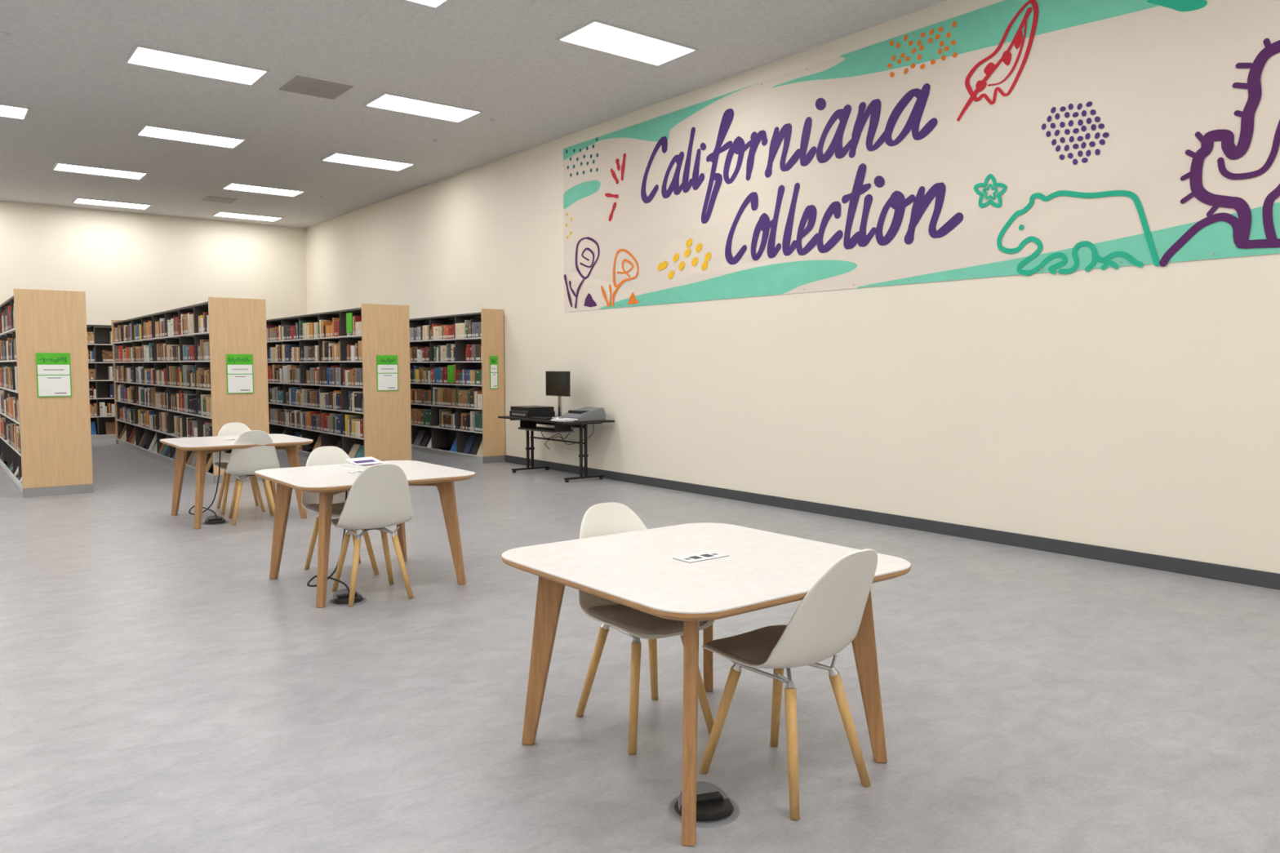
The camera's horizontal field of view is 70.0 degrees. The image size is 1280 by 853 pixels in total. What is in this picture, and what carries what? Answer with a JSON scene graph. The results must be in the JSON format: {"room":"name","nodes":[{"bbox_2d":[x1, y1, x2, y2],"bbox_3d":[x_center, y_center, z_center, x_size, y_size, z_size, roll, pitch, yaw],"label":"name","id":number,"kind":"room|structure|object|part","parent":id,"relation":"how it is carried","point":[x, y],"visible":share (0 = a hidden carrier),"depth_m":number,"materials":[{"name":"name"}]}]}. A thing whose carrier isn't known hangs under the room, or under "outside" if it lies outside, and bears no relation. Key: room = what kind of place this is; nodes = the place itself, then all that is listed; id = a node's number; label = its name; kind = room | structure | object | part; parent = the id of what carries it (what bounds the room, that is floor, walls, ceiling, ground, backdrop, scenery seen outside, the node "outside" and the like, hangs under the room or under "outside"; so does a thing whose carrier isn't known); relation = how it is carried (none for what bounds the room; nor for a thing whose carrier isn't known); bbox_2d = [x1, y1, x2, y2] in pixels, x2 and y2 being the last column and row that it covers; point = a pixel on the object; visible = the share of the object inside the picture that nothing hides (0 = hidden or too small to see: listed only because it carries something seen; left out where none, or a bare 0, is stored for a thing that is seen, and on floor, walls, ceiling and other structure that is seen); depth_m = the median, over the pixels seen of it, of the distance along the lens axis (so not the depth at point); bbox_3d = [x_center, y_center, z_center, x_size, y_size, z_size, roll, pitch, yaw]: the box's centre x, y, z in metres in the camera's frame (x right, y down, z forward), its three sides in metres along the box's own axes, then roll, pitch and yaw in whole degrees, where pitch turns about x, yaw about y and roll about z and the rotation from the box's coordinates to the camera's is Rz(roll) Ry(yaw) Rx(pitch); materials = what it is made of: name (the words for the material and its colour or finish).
{"room":"public library","nodes":[
{"label":"public library","id":0,"kind":"room"},
{"bbox_2d":[1,31,11,37],"bbox_3d":[-5.805,-3.590,8.380,0.070,0.030,0.070,-3,5,-38],"label":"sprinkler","id":1,"kind":"object","parent":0,"point":[6,34],"depth_m":8.37,"materials":[{"name":"grey metal"}]},
{"bbox_2d":[0,200,307,327],"bbox_3d":[-12.952,-1.887,16.280,13.861,4.486,0.200,-3,5,-38],"label":"wall","id":2,"kind":"structure","parent":0,"point":[127,265],"depth_m":18.39,"materials":[{"name":"paint"}]},
{"bbox_2d":[0,0,946,228],"bbox_3d":[-5.082,-3.505,6.134,14.261,0.100,25.674,-3,5,-38],"label":"ceiling","id":3,"kind":"structure","parent":0,"point":[62,60],"depth_m":9.77,"materials":[{"name":"paint"}]},
{"bbox_2d":[0,103,30,119],"bbox_3d":[-7.876,-3.751,10.668,1.227,0.016,0.616,-3,5,-38],"label":"recessed light","id":4,"kind":"object","parent":3,"relation":"in","point":[11,111],"visible":1,"depth_m":10.94,"materials":[{"name":"white plastic"}]},
{"bbox_2d":[52,162,147,179],"bbox_3d":[-8.448,-3.995,14.318,1.227,0.016,0.616,-3,5,-38],"label":"recessed light","id":5,"kind":"object","parent":3,"relation":"in","point":[61,166],"visible":1,"depth_m":14.30,"materials":[{"name":"white plastic"}]},
{"bbox_2d":[71,197,151,209],"bbox_3d":[-9.920,-4.188,17.187,1.227,0.016,0.616,-3,5,-38],"label":"recessed light","id":6,"kind":"object","parent":3,"relation":"in","point":[77,200],"visible":1,"depth_m":17.19,"materials":[{"name":"white plastic"}]},
{"bbox_2d":[135,124,246,148],"bbox_3d":[-5.965,-3.851,12.166,1.227,0.016,0.616,-3,5,-38],"label":"recessed light","id":7,"kind":"object","parent":3,"relation":"in","point":[148,131],"visible":1,"depth_m":12.15,"materials":[{"name":"white plastic"}]},
{"bbox_2d":[124,44,270,85],"bbox_3d":[-4.488,-3.658,9.289,1.227,0.016,0.616,-3,5,-38],"label":"recessed light","id":8,"kind":"object","parent":3,"relation":"in","point":[142,55],"visible":1,"depth_m":9.27,"materials":[{"name":"white plastic"}]},
{"bbox_2d":[201,195,237,203],"bbox_3d":[-7.715,-4.163,16.780,0.500,0.012,0.500,-3,5,-38],"label":"ceiling air vent","id":9,"kind":"object","parent":3,"relation":"in","point":[211,198],"depth_m":16.74,"materials":[{"name":"grey metal"}]},
{"bbox_2d":[212,211,283,222],"bbox_3d":[-8.011,-4.288,18.683,1.227,0.016,0.616,-3,5,-38],"label":"recessed light","id":10,"kind":"object","parent":3,"relation":"in","point":[222,214],"visible":1,"depth_m":18.70,"materials":[{"name":"white plastic"}]},
{"bbox_2d":[221,182,305,196],"bbox_3d":[-6.514,-4.097,15.834,1.227,0.016,0.616,-3,5,-38],"label":"recessed light","id":11,"kind":"object","parent":3,"relation":"in","point":[231,186],"visible":1,"depth_m":15.83,"materials":[{"name":"white plastic"}]},
{"bbox_2d":[279,75,353,99],"bbox_3d":[-3.549,-3.709,10.021,0.600,0.012,0.600,-3,5,-38],"label":"ceiling air vent","id":12,"kind":"object","parent":3,"relation":"in","point":[299,84],"depth_m":9.99,"materials":[{"name":"grey metal"}]},
{"bbox_2d":[320,151,415,171],"bbox_3d":[-4.057,-3.951,13.662,1.227,0.016,0.616,-3,5,-38],"label":"recessed light","id":13,"kind":"object","parent":3,"relation":"in","point":[339,157],"visible":1,"depth_m":13.67,"materials":[{"name":"white plastic"}]},
{"bbox_2d":[363,92,482,123],"bbox_3d":[-2.554,-3.760,10.805,1.227,0.016,0.616,-3,5,-38],"label":"recessed light","id":14,"kind":"object","parent":3,"relation":"in","point":[385,100],"visible":1,"depth_m":10.79,"materials":[{"name":"white plastic"}]},
{"bbox_2d":[403,0,449,8],"bbox_3d":[-2.017,-3.515,7.153,1.227,0.016,0.616,-3,5,-38],"label":"recessed light","id":15,"kind":"object","parent":3,"relation":"in","point":[436,4],"visible":1,"depth_m":7.65,"materials":[{"name":"white plastic"}]},
{"bbox_2d":[555,18,698,66],"bbox_3d":[-0.109,-3.615,8.649,1.227,0.016,0.616,-3,5,-38],"label":"recessed light","id":16,"kind":"object","parent":3,"relation":"in","point":[595,34],"visible":1,"depth_m":8.64,"materials":[{"name":"white plastic"}]},
{"bbox_2d":[0,439,1279,852],"bbox_3d":[-5.082,1.071,6.441,14.261,0.100,25.674,-3,5,-38],"label":"floor","id":17,"kind":"structure","parent":0,"point":[161,692],"depth_m":3.92,"materials":[{"name":"grey concrete"}]},
{"bbox_2d":[0,288,93,497],"bbox_3d":[-8.702,-0.556,12.947,0.666,2.275,7.181,-3,5,-38],"label":"bookcase","id":18,"kind":"object","parent":17,"relation":"on","point":[46,435],"visible":1,"depth_m":10.18,"materials":[{"name":"brown wood"}]},
{"bbox_2d":[0,305,22,483],"bbox_3d":[-8.709,-0.550,12.956,0.644,2.058,7.080,-3,5,-38],"label":"books","id":19,"kind":"object","parent":18,"relation":"on","point":[10,430],"depth_m":11.33,"materials":[{"name":"paper"}]},
{"bbox_3d":[-8.703,-0.531,12.957,0.658,2.225,7.100,-3,5,-38],"label":"steel frame","id":20,"kind":"part","parent":18,"relation":"part of","materials":[{"name":"metal"}]},
{"bbox_2d":[86,324,115,439],"bbox_3d":[-10.277,-0.900,18.077,6.068,2.275,0.360,-3,5,-38],"label":"bookcase","id":21,"kind":"object","parent":17,"relation":"on","point":[100,344],"visible":0.06,"depth_m":17.86,"materials":[{"name":"brown wood"}]},
{"bbox_2d":[111,297,269,483],"bbox_3d":[-7.168,-0.636,14.150,0.666,2.275,7.181,-3,5,-38],"label":"bookcase","id":22,"kind":"object","parent":17,"relation":"on","point":[194,371],"visible":0.98,"depth_m":12.15,"materials":[{"name":"brown wood"}]},
{"bbox_3d":[-7.169,-0.612,14.159,0.658,2.225,7.100,-3,5,-38],"label":"steel frame","id":23,"kind":"part","parent":22,"relation":"part of","materials":[{"name":"metal"}]},
{"bbox_2d":[114,311,213,474],"bbox_3d":[-7.171,-0.630,14.154,0.644,2.058,7.069,-3,5,-38],"label":"books","id":24,"kind":"object","parent":22,"relation":"on","point":[162,379],"depth_m":13.47,"materials":[{"name":"paper"}]},
{"bbox_2d":[188,451,228,525],"bbox_3d":[-3.997,0.563,8.481,0.347,0.641,0.524,-3,5,-38],"label":"power cable","id":25,"kind":"object","parent":17,"relation":"on","point":[215,520],"visible":0.91,"depth_m":8.40,"materials":[{"name":"grey plastic"}]},
{"bbox_3d":[-3.895,0.853,8.383,0.176,0.056,0.164,-3,5,-38],"label":"hinged lid","id":26,"kind":"part","parent":25,"relation":"part of","materials":[{"name":"grey plastic"}]},
{"bbox_2d":[160,434,313,528],"bbox_3d":[-3.853,0.493,8.751,1.156,0.744,1.156,-3,5,-38],"label":"table","id":27,"kind":"object","parent":17,"relation":"on","point":[203,446],"visible":0.84,"depth_m":8.56,"materials":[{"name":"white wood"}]},
{"bbox_2d":[212,422,265,514],"bbox_3d":[-4.028,0.407,9.181,0.467,0.867,0.563,-2,4,-30],"label":"dining chair","id":28,"kind":"object","parent":17,"relation":"on","point":[229,428],"visible":0.34,"depth_m":9.22,"materials":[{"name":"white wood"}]},
{"bbox_2d":[225,430,279,525],"bbox_3d":[-3.605,0.452,8.510,0.467,0.867,0.563,-2,4,-28],"label":"dining chair","id":29,"kind":"object","parent":17,"relation":"on","point":[244,462],"visible":0.84,"depth_m":8.34,"materials":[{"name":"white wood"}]},
{"bbox_3d":[-3.624,0.469,8.547,0.308,0.063,0.286,-2,4,-28],"label":"support frame","id":30,"kind":"part","parent":29,"relation":"part of","materials":[{"name":"metal"}]},
{"bbox_2d":[306,490,367,606],"bbox_3d":[-1.897,0.749,5.712,0.347,0.641,0.524,-3,5,-38],"label":"power cord","id":31,"kind":"object","parent":17,"relation":"on","point":[340,597],"visible":0.79,"depth_m":5.61,"materials":[{"name":"grey plastic"}]},
{"bbox_3d":[-1.795,1.039,5.613,0.176,0.056,0.164,-3,5,-38],"label":"hinged lid","id":32,"kind":"part","parent":31,"relation":"part of","materials":[{"name":"grey plastic"}]},
{"bbox_2d":[266,303,411,461],"bbox_3d":[-5.668,-0.715,15.326,0.673,2.275,7.181,-3,5,-38],"label":"bookcase","id":33,"kind":"object","parent":17,"relation":"on","point":[340,379],"visible":0.75,"depth_m":13.06,"materials":[{"name":"brown wood"}]},
{"bbox_3d":[-5.668,-0.691,15.336,0.662,2.225,7.100,-3,5,-38],"label":"steel frame","id":34,"kind":"part","parent":33,"relation":"part of","materials":[{"name":"metal"}]},
{"bbox_2d":[266,312,364,458],"bbox_3d":[-5.675,-0.714,15.326,0.662,2.068,7.067,-3,5,-38],"label":"books","id":35,"kind":"object","parent":33,"relation":"on","point":[316,385],"depth_m":13.85,"materials":[{"name":"paper"}]},
{"bbox_2d":[301,446,378,574],"bbox_3d":[-2.124,0.591,6.437,0.467,0.867,0.563,-3,5,-33],"label":"dining chair","id":36,"kind":"object","parent":17,"relation":"on","point":[322,455],"visible":0.38,"depth_m":6.49,"materials":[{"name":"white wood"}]},
{"bbox_2d":[254,460,475,608],"bbox_3d":[-1.837,0.670,6.119,1.156,0.744,1.156,-3,5,-38],"label":"table","id":37,"kind":"object","parent":17,"relation":"on","point":[330,480],"visible":0.82,"depth_m":6.02,"materials":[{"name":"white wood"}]},
{"bbox_2d":[340,456,383,468],"bbox_3d":[-1.927,0.254,6.463,0.287,0.045,0.260,3,5,40],"label":"stack","id":38,"kind":"object","parent":37,"relation":"on","point":[363,462],"visible":0.83,"depth_m":6.47,"materials":[{"name":"white paper"}]},
{"bbox_2d":[331,463,413,606],"bbox_3d":[-1.674,0.639,5.722,0.467,0.867,0.563,-2,4,-31],"label":"dining chair","id":39,"kind":"object","parent":17,"relation":"on","point":[379,499],"visible":0.99,"depth_m":5.56,"materials":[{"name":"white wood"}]},
{"bbox_3d":[-1.695,0.656,5.758,0.308,0.063,0.286,-2,4,-31],"label":"support frame","id":40,"kind":"part","parent":39,"relation":"part of","materials":[{"name":"metal"}]},
{"bbox_2d":[408,308,505,463],"bbox_3d":[-4.376,-0.783,16.339,0.363,2.275,7.181,-3,5,-38],"label":"bookcase","id":41,"kind":"object","parent":17,"relation":"on","point":[457,364],"visible":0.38,"depth_m":14.20,"materials":[{"name":"brown wood"}]},
{"bbox_2d":[409,318,482,456],"bbox_3d":[-4.435,-0.774,16.296,0.215,2.058,7.064,-3,5,-38],"label":"books","id":42,"kind":"object","parent":41,"relation":"on","point":[462,397],"depth_m":14.41,"materials":[{"name":"paper"}]},
{"bbox_2d":[497,415,614,482],"bbox_3d":[-1.120,0.269,11.959,0.700,0.762,1.720,-3,5,-38],"label":"computer desk","id":43,"kind":"object","parent":17,"relation":"on","point":[526,424],"visible":0.95,"depth_m":11.62,"materials":[{"name":"black metal"}]},
{"bbox_2d":[509,405,555,417],"bbox_3d":[-1.449,-0.201,12.280,0.422,0.135,0.480,-3,5,-38],"label":"printer","id":44,"kind":"object","parent":43,"relation":"on","point":[526,411],"visible":0.99,"depth_m":12.13,"materials":[{"name":"black plastic"}]},
{"bbox_2d":[528,416,553,419],"bbox_3d":[-1.272,-0.107,11.738,0.140,0.020,0.400,-3,5,-38],"label":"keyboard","id":45,"kind":"object","parent":43,"relation":"on","point":[535,417],"visible":1,"depth_m":11.69,"materials":[{"name":"black plastic"}]},
{"bbox_2d":[517,420,574,433],"bbox_3d":[-1.226,-0.012,11.863,0.300,0.135,0.890,-3,5,-38],"label":"keyboard tray","id":46,"kind":"object","parent":43,"relation":"on","point":[524,424],"depth_m":11.80,"materials":[{"name":"black plastic"}]},
{"bbox_2d":[545,371,570,418],"bbox_3d":[-1.044,-0.413,11.896,0.238,0.610,0.520,-3,5,-38],"label":"desktop monitor","id":47,"kind":"object","parent":43,"relation":"on","point":[557,383],"visible":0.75,"depth_m":11.85,"materials":[{"name":"black plastic"}]},
{"bbox_2d":[551,418,573,422],"bbox_3d":[-0.958,-0.080,11.305,0.270,0.023,0.150,4,5,44],"label":"paper stack","id":48,"kind":"object","parent":43,"relation":"on","point":[552,420],"visible":1,"depth_m":11.27,"materials":[{"name":"white paper"}]},
{"bbox_2d":[561,406,605,421],"bbox_3d":[-0.710,-0.158,11.463,0.410,0.159,0.400,-3,5,-38],"label":"scanner","id":49,"kind":"object","parent":43,"relation":"on","point":[588,413],"visible":0.91,"depth_m":11.35,"materials":[{"name":"grey plastic"}]},
{"bbox_2d":[575,502,715,754],"bbox_3d":[-0.004,0.774,3.708,0.467,0.867,0.563,-2,4,-31],"label":"dining chair","id":50,"kind":"object","parent":17,"relation":"on","point":[612,517],"visible":0.62,"depth_m":3.67,"materials":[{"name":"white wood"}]},
{"bbox_3d":[0.018,0.796,3.675,0.308,0.063,0.286,-2,4,-31],"label":"support frame","id":51,"kind":"part","parent":50,"relation":"part of","materials":[{"name":"metal"}]},
{"bbox_2d":[667,781,740,827],"bbox_3d":[0.209,1.220,2.987,0.236,0.066,0.236,-1,4,-18],"label":"floor outlet","id":52,"kind":"object","parent":17,"relation":"on","point":[714,808],"visible":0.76,"depth_m":2.96,"materials":[{"name":"grey plastic"}]},
{"bbox_3d":[0.212,1.216,2.975,0.176,0.056,0.164,-1,4,-18],"label":"hinged lid","id":53,"kind":"part","parent":52,"relation":"part of","materials":[{"name":"grey plastic"}]},
{"bbox_2d":[501,522,911,846],"bbox_3d":[0.227,0.852,3.410,1.156,0.744,1.156,-3,5,-38],"label":"table","id":54,"kind":"object","parent":17,"relation":"on","point":[691,574],"visible":0.91,"depth_m":3.31,"materials":[{"name":"white laminate"}]},
{"bbox_2d":[698,548,877,819],"bbox_3d":[0.530,0.812,3.151,0.467,0.867,0.563,-3,5,-39],"label":"dining chair","id":55,"kind":"object","parent":17,"relation":"on","point":[828,619],"visible":1,"depth_m":3.00,"materials":[{"name":"plastic"}]},
{"bbox_3d":[0.504,0.829,3.184,0.308,0.063,0.286,-3,5,-39],"label":"support frame","id":56,"kind":"part","parent":55,"relation":"part of","materials":[{"name":"metal"}]},
{"bbox_2d":[305,0,1279,573],"bbox_3d":[0.446,-1.508,10.622,0.200,4.486,25.674,-3,5,-38],"label":"wall","id":57,"kind":"structure","parent":0,"point":[1135,408],"depth_m":8.19,"materials":[{"name":"paint"}]},
{"bbox_2d":[505,454,1279,590],"bbox_3d":[0.363,0.682,10.703,0.012,0.105,25.274,-3,5,-38],"label":"baseboard","id":58,"kind":"structure","parent":57,"relation":"attached to","point":[1202,569],"depth_m":7.63,"materials":[{"name":"rubber"}]},
{"bbox_2d":[563,0,1279,311],"bbox_3d":[1.989,-2.349,8.419,0.017,2.190,9.760,-3,5,-38],"label":"banner","id":59,"kind":"object","parent":57,"relation":"attached to","point":[1006,137],"visible":1,"depth_m":7.57,"materials":[{"name":"fabric"}]}
]}

